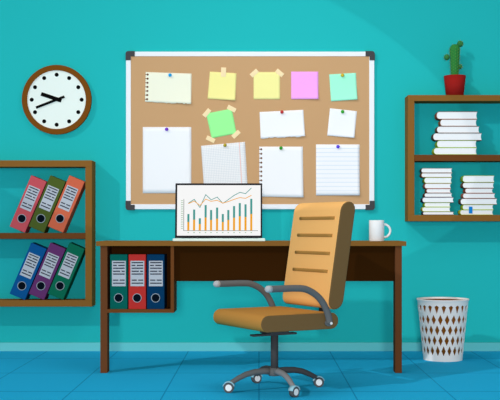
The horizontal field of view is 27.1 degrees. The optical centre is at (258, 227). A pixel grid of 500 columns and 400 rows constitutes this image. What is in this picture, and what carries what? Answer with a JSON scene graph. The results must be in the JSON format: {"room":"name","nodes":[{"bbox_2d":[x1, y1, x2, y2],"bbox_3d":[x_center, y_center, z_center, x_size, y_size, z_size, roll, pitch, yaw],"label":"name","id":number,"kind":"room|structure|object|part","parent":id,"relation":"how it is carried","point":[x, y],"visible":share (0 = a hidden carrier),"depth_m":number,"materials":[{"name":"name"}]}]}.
{"room":"office","nodes":[
{"label":"office","id":0,"kind":"room"},
{"bbox_2d":[0,0,499,341],"bbox_3d":[0.000,-1.221,7.075,14.000,4.300,0.150,0,0,0],"label":"wall","id":1,"kind":"structure","parent":0,"point":[410,40],"depth_m":7.00,"materials":[{"name":"teal paint"}]},
{"bbox_2d":[0,160,95,306],"bbox_3d":[-1.638,0.036,6.925,1.073,0.964,0.150,0,0,0],"label":"wall shelf","id":2,"kind":"object","parent":1,"relation":"attached to","point":[15,175],"visible":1,"depth_m":6.99,"materials":[{"name":"brown wood"}]},
{"bbox_2d":[10,242,47,299],"bbox_3d":[-1.526,0.286,6.923,0.242,0.378,0.124,0,0,0],"label":"ring binder","id":3,"kind":"object","parent":2,"relation":"on","point":[36,252],"visible":0.98,"depth_m":6.87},
{"bbox_2d":[10,175,47,232],"bbox_3d":[-1.526,-0.159,6.923,0.242,0.378,0.124,0,0,0],"label":"ring binder","id":4,"kind":"object","parent":2,"relation":"on","point":[33,192],"visible":0.98,"depth_m":6.87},
{"bbox_2d":[29,242,66,299],"bbox_3d":[-1.400,0.286,6.923,0.242,0.378,0.124,0,0,0],"label":"ring binder","id":5,"kind":"object","parent":2,"relation":"on","point":[40,288],"visible":0.98,"depth_m":6.87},
{"bbox_2d":[29,175,66,232],"bbox_3d":[-1.400,-0.159,6.923,0.242,0.378,0.124,0,0,0],"label":"ring binder","id":6,"kind":"object","parent":2,"relation":"on","point":[53,190],"visible":0.99,"depth_m":6.87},
{"bbox_2d":[48,175,84,232],"bbox_3d":[-1.274,-0.159,6.923,0.242,0.378,0.124,0,0,0],"label":"ring binder","id":7,"kind":"object","parent":2,"relation":"on","point":[74,188],"visible":0.99,"depth_m":6.87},
{"bbox_2d":[48,242,84,299],"bbox_3d":[-1.274,0.286,6.923,0.242,0.378,0.124,0,0,0],"label":"ring binder","id":8,"kind":"object","parent":2,"relation":"on","point":[73,257],"visible":0.97,"depth_m":6.87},
{"bbox_2d":[22,65,91,134],"bbox_3d":[-1.359,-0.862,6.985,0.466,0.466,0.030,0,0,0],"label":"wall clock","id":9,"kind":"object","parent":1,"relation":"attached to","point":[56,99],"visible":1,"depth_m":6.98,"materials":[{"name":"brown wood"}]},
{"bbox_2d":[125,51,374,209],"bbox_3d":[-0.059,-0.654,6.987,1.674,1.067,0.025,0,0,0],"label":"cork board","id":10,"kind":"object","parent":1,"relation":"attached to","point":[140,114],"visible":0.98,"depth_m":6.98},
{"bbox_2d":[143,127,190,192],"bbox_3d":[-0.618,-0.456,6.978,0.326,0.445,0.007,0,0,0],"label":"paper sheet","id":11,"kind":"object","parent":10,"relation":"attached to","point":[166,154],"visible":0.94,"depth_m":6.98,"materials":[{"name":"white paper"}]},
{"bbox_2d":[145,72,191,103],"bbox_3d":[-0.610,-0.940,6.974,0.313,0.217,0.015,0,0,0],"label":"sheet","id":12,"kind":"object","parent":10,"relation":"attached to","point":[159,87],"visible":1,"depth_m":6.98,"materials":[{"name":"beige paper"}]},
{"bbox_2d":[203,105,239,142],"bbox_3d":[-0.252,-0.699,6.980,0.259,0.259,0.003,0,0,0],"label":"sticky note","id":13,"kind":"object","parent":10,"relation":"attached to","point":[221,123],"visible":1,"depth_m":6.98,"materials":[{"name":"green paper"}]},
{"bbox_2d":[208,67,235,99],"bbox_3d":[-0.248,-0.967,6.974,0.194,0.223,0.015,0,0,0],"label":"sticky note","id":14,"kind":"object","parent":10,"relation":"attached to","point":[222,85],"visible":1,"depth_m":6.98,"materials":[{"name":"yellow paper"}]},
{"bbox_2d":[201,142,246,182],"bbox_3d":[-0.230,-0.373,6.979,0.320,0.412,0.005,0,0,0],"label":"paper sheet","id":15,"kind":"object","parent":10,"relation":"attached to","point":[220,164],"visible":0.67,"depth_m":6.98,"materials":[{"name":"white paper"}]},
{"bbox_3d":[-0.059,-0.143,6.989,1.668,0.034,0.022,0,0,0],"label":"frame rail","id":16,"kind":"part","parent":10,"relation":"part of","materials":[{"name":"white metal"}]},
{"bbox_3d":[-0.059,-1.169,6.989,1.668,0.031,0.022,0,0,0],"label":"frame rail","id":17,"kind":"part","parent":10,"relation":"part of","materials":[{"name":"white metal"}]},
{"bbox_2d":[250,69,283,98],"bbox_3d":[0.053,-0.968,6.980,0.234,0.207,0.003,0,0,0],"label":"sticky note","id":18,"kind":"object","parent":10,"relation":"attached to","point":[266,84],"visible":1,"depth_m":6.98,"materials":[{"name":"yellow paper"}]},
{"bbox_2d":[259,147,302,196],"bbox_3d":[0.149,-0.376,6.974,0.298,0.341,0.015,0,0,0],"label":"sheet","id":19,"kind":"object","parent":10,"relation":"attached to","point":[280,171],"visible":0.92,"depth_m":6.98,"materials":[{"name":"white paper"}]},
{"bbox_2d":[260,110,304,138],"bbox_3d":[0.157,-0.697,6.974,0.305,0.195,0.015,0,0,0],"label":"paper sheet","id":20,"kind":"object","parent":10,"relation":"attached to","point":[290,123],"visible":1,"depth_m":6.98,"materials":[{"name":"white paper"}]},
{"bbox_2d":[291,72,317,98],"bbox_3d":[0.307,-0.958,6.974,0.182,0.185,0.015,0,0,0],"label":"sticky note","id":21,"kind":"object","parent":10,"relation":"attached to","point":[304,85],"visible":1,"depth_m":6.98,"materials":[{"name":"pink paper"}]},
{"bbox_2d":[316,144,359,194],"bbox_3d":[0.529,-0.390,6.974,0.293,0.343,0.015,0,0,0],"label":"paper sheet","id":22,"kind":"object","parent":10,"relation":"attached to","point":[337,169],"visible":1,"depth_m":6.98,"materials":[{"name":"white paper"}]},
{"bbox_2d":[327,108,356,137],"bbox_3d":[0.558,-0.705,6.974,0.200,0.200,0.015,0,0,0],"label":"paper note","id":23,"kind":"object","parent":10,"relation":"attached to","point":[340,124],"visible":1,"depth_m":6.98,"materials":[{"name":"white paper"}]},
{"bbox_2d":[329,73,356,100],"bbox_3d":[0.566,-0.947,6.974,0.189,0.192,0.015,0,0,0],"label":"sticky note","id":24,"kind":"object","parent":10,"relation":"attached to","point":[341,88],"visible":1,"depth_m":6.98,"materials":[{"name":"teal paper"}]},
{"bbox_2d":[0,342,499,350],"bbox_3d":[0.000,0.800,6.992,14.000,0.058,0.016,0,0,0],"label":"baseboard","id":25,"kind":"structure","parent":1,"relation":"attached to","point":[4,346],"depth_m":6.98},
{"bbox_2d":[405,95,499,220],"bbox_3d":[1.484,-0.461,6.925,1.003,0.832,0.150,0,0,0],"label":"wall shelf","id":26,"kind":"object","parent":1,"relation":"attached to","point":[421,123],"visible":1,"depth_m":6.99,"materials":[{"name":"brown wood"}]},
{"bbox_2d":[421,212,453,214],"bbox_3d":[1.186,-0.098,6.905,0.206,0.022,0.075,0,0,0],"label":"hardcover book","id":27,"kind":"object","parent":26,"relation":"on","point":[422,213],"visible":0.98,"depth_m":6.87,"materials":[{"name":"white paper"}]},
{"bbox_2d":[420,207,449,211],"bbox_3d":[1.172,-0.124,6.905,0.187,0.030,0.075,0,0,0],"label":"hardcover book","id":28,"kind":"object","parent":27,"relation":"on","point":[423,209],"visible":1,"depth_m":6.87,"materials":[{"name":"white paper"}]},
{"bbox_2d":[423,203,449,206],"bbox_3d":[1.179,-0.153,6.905,0.172,0.029,0.075,0,0,0],"label":"hardcover book","id":29,"kind":"object","parent":28,"relation":"on","point":[424,204],"visible":0.96,"depth_m":6.87,"materials":[{"name":"white paper"}]},
{"bbox_2d":[421,197,453,202],"bbox_3d":[1.183,-0.186,6.905,0.208,0.035,0.075,0,0,0],"label":"hardcover book","id":30,"kind":"object","parent":29,"relation":"on","point":[424,199],"visible":1,"depth_m":6.87,"materials":[{"name":"white paper"}]},
{"bbox_2d":[423,193,451,196],"bbox_3d":[1.185,-0.217,6.905,0.184,0.028,0.075,0,0,0],"label":"hardcover book","id":31,"kind":"object","parent":30,"relation":"on","point":[424,194],"visible":0.91,"depth_m":6.87,"materials":[{"name":"white paper"}]},
{"bbox_2d":[425,189,450,192],"bbox_3d":[1.187,-0.246,6.905,0.162,0.029,0.075,0,0,0],"label":"hardcover book","id":32,"kind":"object","parent":31,"relation":"on","point":[426,190],"visible":0.97,"depth_m":6.87,"materials":[{"name":"white paper"}]},
{"bbox_2d":[423,183,450,188],"bbox_3d":[1.181,-0.278,6.905,0.176,0.035,0.075,0,0,0],"label":"hardcover book","id":33,"kind":"object","parent":32,"relation":"on","point":[427,185],"visible":0.99,"depth_m":6.87,"materials":[{"name":"paper"}]},
{"bbox_2d":[422,177,451,183],"bbox_3d":[1.183,-0.315,6.905,0.183,0.039,0.075,0,0,0],"label":"hardcover book","id":34,"kind":"object","parent":33,"relation":"on","point":[427,179],"visible":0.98,"depth_m":6.87,"materials":[{"name":"white paper"}]},
{"bbox_2d":[420,173,451,177],"bbox_3d":[1.175,-0.349,6.905,0.203,0.030,0.075,0,0,0],"label":"hardcover book","id":35,"kind":"object","parent":34,"relation":"on","point":[422,175],"visible":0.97,"depth_m":6.87,"materials":[{"name":"white paper"}]},
{"bbox_2d":[420,168,451,172],"bbox_3d":[1.175,-0.380,6.905,0.205,0.032,0.075,0,0,0],"label":"hardcover book","id":36,"kind":"object","parent":35,"relation":"on","point":[422,170],"visible":0.97,"depth_m":6.87,"materials":[{"name":"white paper"}]},
{"bbox_2d":[443,40,465,94],"bbox_3d":[1.305,-1.067,6.924,0.145,0.379,0.145,0,0,27],"label":"potted cactus","id":37,"kind":"object","parent":26,"relation":"on","point":[455,82],"visible":0.98,"depth_m":6.89,"materials":[{"name":"plant"}]},
{"bbox_3d":[1.305,-1.114,6.924,0.068,0.222,0.068,0,0,0],"label":"stem","id":38,"kind":"part","parent":37,"relation":"part of","materials":[{"name":"green plant"}]},
{"bbox_2d":[444,74,465,94],"bbox_3d":[1.305,-0.945,6.924,0.145,0.136,0.145,0,0,0],"label":"pot","id":39,"kind":"object","parent":37,"relation":"attached to","point":[454,83],"depth_m":6.87,"materials":[{"name":"red ceramic"}]},
{"bbox_2d":[432,148,476,154],"bbox_3d":[1.297,-0.508,6.905,0.285,0.046,0.075,0,0,0],"label":"hardcover book","id":40,"kind":"object","parent":26,"relation":"on","point":[436,151],"visible":0.97,"depth_m":6.87,"materials":[{"name":"white paper"}]},
{"bbox_2d":[435,140,476,147],"bbox_3d":[1.306,-0.555,6.905,0.264,0.047,0.075,0,0,0],"label":"hardcover book","id":41,"kind":"object","parent":40,"relation":"on","point":[441,143],"visible":0.94,"depth_m":6.87,"materials":[{"name":"white paper"}]},
{"bbox_2d":[431,133,481,140],"bbox_3d":[1.311,-0.604,6.905,0.323,0.049,0.075,0,0,0],"label":"hardcover book","id":42,"kind":"object","parent":41,"relation":"on","point":[436,136],"visible":1,"depth_m":6.87,"materials":[{"name":"white paper"}]},
{"bbox_2d":[435,126,478,132],"bbox_3d":[1.316,-0.650,6.905,0.283,0.045,0.075,0,0,0],"label":"hardcover book","id":43,"kind":"object","parent":42,"relation":"on","point":[440,129],"visible":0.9,"depth_m":6.87,"materials":[{"name":"white paper"}]},
{"bbox_2d":[438,119,476,125],"bbox_3d":[1.318,-0.696,6.905,0.243,0.046,0.075,0,0,0],"label":"hardcover book","id":44,"kind":"object","parent":43,"relation":"on","point":[444,122],"visible":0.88,"depth_m":6.87,"materials":[{"name":"white paper"}]},
{"bbox_2d":[435,112,476,119],"bbox_3d":[1.308,-0.745,6.905,0.270,0.051,0.075,0,0,0],"label":"hardcover book","id":45,"kind":"object","parent":44,"relation":"on","point":[439,115],"visible":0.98,"depth_m":6.87,"materials":[{"name":"white paper"}]},
{"bbox_2d":[458,210,492,214],"bbox_3d":[1.438,-0.103,6.905,0.219,0.033,0.075,0,0,0],"label":"hardcover book","id":46,"kind":"object","parent":26,"relation":"on","point":[460,212],"visible":0.98,"depth_m":6.87,"materials":[{"name":"white paper"}]},
{"bbox_2d":[460,205,492,212],"bbox_3d":[1.447,-0.126,6.904,0.205,0.058,0.077,0,0,0],"label":"hardcover book","id":47,"kind":"object","parent":46,"relation":"on","point":[470,208],"visible":0.98,"depth_m":6.87,"materials":[{"name":"white paper"}]},
{"bbox_2d":[458,198,496,204],"bbox_3d":[1.453,-0.175,6.905,0.244,0.041,0.075,0,0,0],"label":"hardcover book","id":48,"kind":"object","parent":47,"relation":"on","point":[464,201],"visible":1,"depth_m":6.87,"materials":[{"name":"white paper"}]},
{"bbox_2d":[461,193,494,197],"bbox_3d":[1.454,-0.213,6.905,0.214,0.034,0.075,0,0,0],"label":"hardcover book","id":49,"kind":"object","parent":48,"relation":"on","point":[464,195],"visible":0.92,"depth_m":6.87,"materials":[{"name":"paper"}]},
{"bbox_2d":[463,188,492,192],"bbox_3d":[1.454,-0.247,6.905,0.185,0.033,0.075,0,0,0],"label":"hardcover book","id":50,"kind":"object","parent":49,"relation":"on","point":[466,190],"visible":0.94,"depth_m":6.87,"materials":[{"name":"white paper"}]},
{"bbox_2d":[460,182,493,188],"bbox_3d":[1.449,-0.282,6.905,0.208,0.038,0.075,0,0,0],"label":"hardcover book","id":51,"kind":"object","parent":50,"relation":"on","point":[464,185],"visible":0.97,"depth_m":6.87,"materials":[{"name":"white paper"}]},
{"bbox_2d":[460,175,493,182],"bbox_3d":[1.450,-0.325,6.905,0.211,0.046,0.075,0,0,0],"label":"hardcover book","id":52,"kind":"object","parent":51,"relation":"on","point":[467,178],"visible":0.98,"depth_m":6.87,"materials":[{"name":"white paper"}]},
{"bbox_2d":[0,351,499,399],"bbox_3d":[0.000,0.879,2.250,14.000,0.100,9.500,0,0,0],"label":"floor","id":53,"kind":"structure","parent":0,"point":[24,375],"depth_m":5.84,"materials":[{"name":"blue tile"}]},
{"bbox_2d":[96,241,405,372],"bbox_3d":[-0.045,0.453,6.117,1.770,0.753,0.382,0,0,0],"label":"office desk","id":54,"kind":"object","parent":53,"relation":"on","point":[186,260],"visible":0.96,"depth_m":5.97,"materials":[{"name":"brown wood"}]},
{"bbox_3d":[-0.887,0.466,5.981,0.040,0.726,0.085,0,0,0],"label":"leg","id":55,"kind":"part","parent":54,"relation":"part of","materials":[{"name":"brown wood"}]},
{"bbox_2d":[110,254,128,308],"bbox_3d":[-0.804,0.308,6.033,0.100,0.314,0.168,0,0,0],"label":"ring binder","id":56,"kind":"object","parent":54,"relation":"on","point":[119,263],"visible":0.98,"depth_m":5.95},
{"bbox_2d":[129,254,146,308],"bbox_3d":[-0.698,0.308,6.033,0.100,0.314,0.168,0,0,0],"label":"ring binder","id":57,"kind":"object","parent":54,"relation":"on","point":[137,262],"visible":0.98,"depth_m":5.95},
{"bbox_2d":[147,254,166,308],"bbox_3d":[-0.592,0.308,6.033,0.100,0.314,0.168,0,0,0],"label":"ring binder","id":58,"kind":"object","parent":54,"relation":"on","point":[156,263],"visible":1,"depth_m":5.95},
{"bbox_2d":[173,183,264,240],"bbox_3d":[-0.231,-0.096,6.074,0.534,0.342,0.267,0,0,0],"label":"computer","id":59,"kind":"object","parent":54,"relation":"on","point":[203,211],"visible":1,"depth_m":6.18,"materials":[{"name":"black"}]},
{"bbox_3d":[0.147,0.204,5.978,1.265,0.203,0.020,0,0,0],"label":"modesty panel","id":60,"kind":"part","parent":54,"relation":"part of","materials":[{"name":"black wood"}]},
{"bbox_2d":[369,220,390,240],"bbox_3d":[0.700,0.015,5.998,0.129,0.121,0.087,0,0,0],"label":"coffee mug","id":61,"kind":"object","parent":54,"relation":"on","point":[376,227],"visible":0.94,"depth_m":5.96,"materials":[{"name":"white ceramic"}]},
{"bbox_3d":[0.740,0.017,5.998,0.049,0.088,0.016,0,0,0],"label":"handle","id":62,"kind":"part","parent":61,"relation":"part of","materials":[{"name":"white ceramic"}]},
{"bbox_3d":[0.797,0.466,5.981,0.038,0.726,0.085,0,0,0],"label":"leg","id":63,"kind":"part","parent":54,"relation":"part of","materials":[{"name":"brown wood"}]},
{"bbox_2d":[213,201,354,396],"bbox_3d":[0.109,0.346,5.337,0.627,0.964,0.575,0,0,-30],"label":"office chair","id":64,"kind":"object","parent":53,"relation":"on","point":[321,233],"visible":1,"depth_m":5.29,"materials":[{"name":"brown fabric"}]},
{"bbox_3d":[-0.059,0.376,5.550,0.360,0.198,0.033,0,0,-30],"label":"armrest","id":65,"kind":"part","parent":64,"relation":"part of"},
{"bbox_3d":[-0.041,0.753,5.269,0.239,0.079,0.035,0,0,-23],"label":"leg","id":66,"kind":"part","parent":64,"relation":"part of","materials":[{"name":"grey metal"}]},
{"bbox_3d":[0.055,0.544,5.352,0.260,0.010,0.120,0,0,-30],"label":"tilt lever","id":67,"kind":"part","parent":64,"relation":"part of","materials":[{"name":"black metal"}]},
{"bbox_3d":[0.079,0.521,5.320,0.110,0.036,0.110,0,0,-30],"label":"seat mount","id":68,"kind":"part","parent":64,"relation":"part of","materials":[{"name":"black metal"}]},
{"bbox_3d":[0.079,0.464,5.320,0.450,0.082,0.500,0,0,-30],"label":"seat","id":69,"kind":"part","parent":64,"relation":"part of","materials":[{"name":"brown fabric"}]},
{"bbox_3d":[0.126,0.753,5.198,0.035,0.079,0.239,0,0,-21],"label":"leg","id":70,"kind":"part","parent":64,"relation":"part of","materials":[{"name":"grey metal"}]},
{"bbox_3d":[0.201,0.753,5.367,0.239,0.079,0.035,0,0,-21],"label":"leg","id":71,"kind":"part","parent":64,"relation":"part of","materials":[{"name":"grey metal"}]},
{"bbox_3d":[0.209,0.376,5.085,0.360,0.198,0.033,0,0,-30],"label":"armrest","id":72,"kind":"part","parent":64,"relation":"part of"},
{"bbox_3d":[0.309,0.138,5.453,0.164,0.547,0.448,0,0,-30],"label":"backrest","id":73,"kind":"part","parent":64,"relation":"part of","materials":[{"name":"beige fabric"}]},
{"bbox_2d":[417,297,468,361],"bbox_3d":[1.159,0.637,6.550,0.328,0.384,0.328,0,0,0],"label":"basket","id":74,"kind":"object","parent":53,"relation":"on","point":[442,320],"visible":1,"depth_m":6.43,"materials":[{"name":"white plastic"}]}
]}

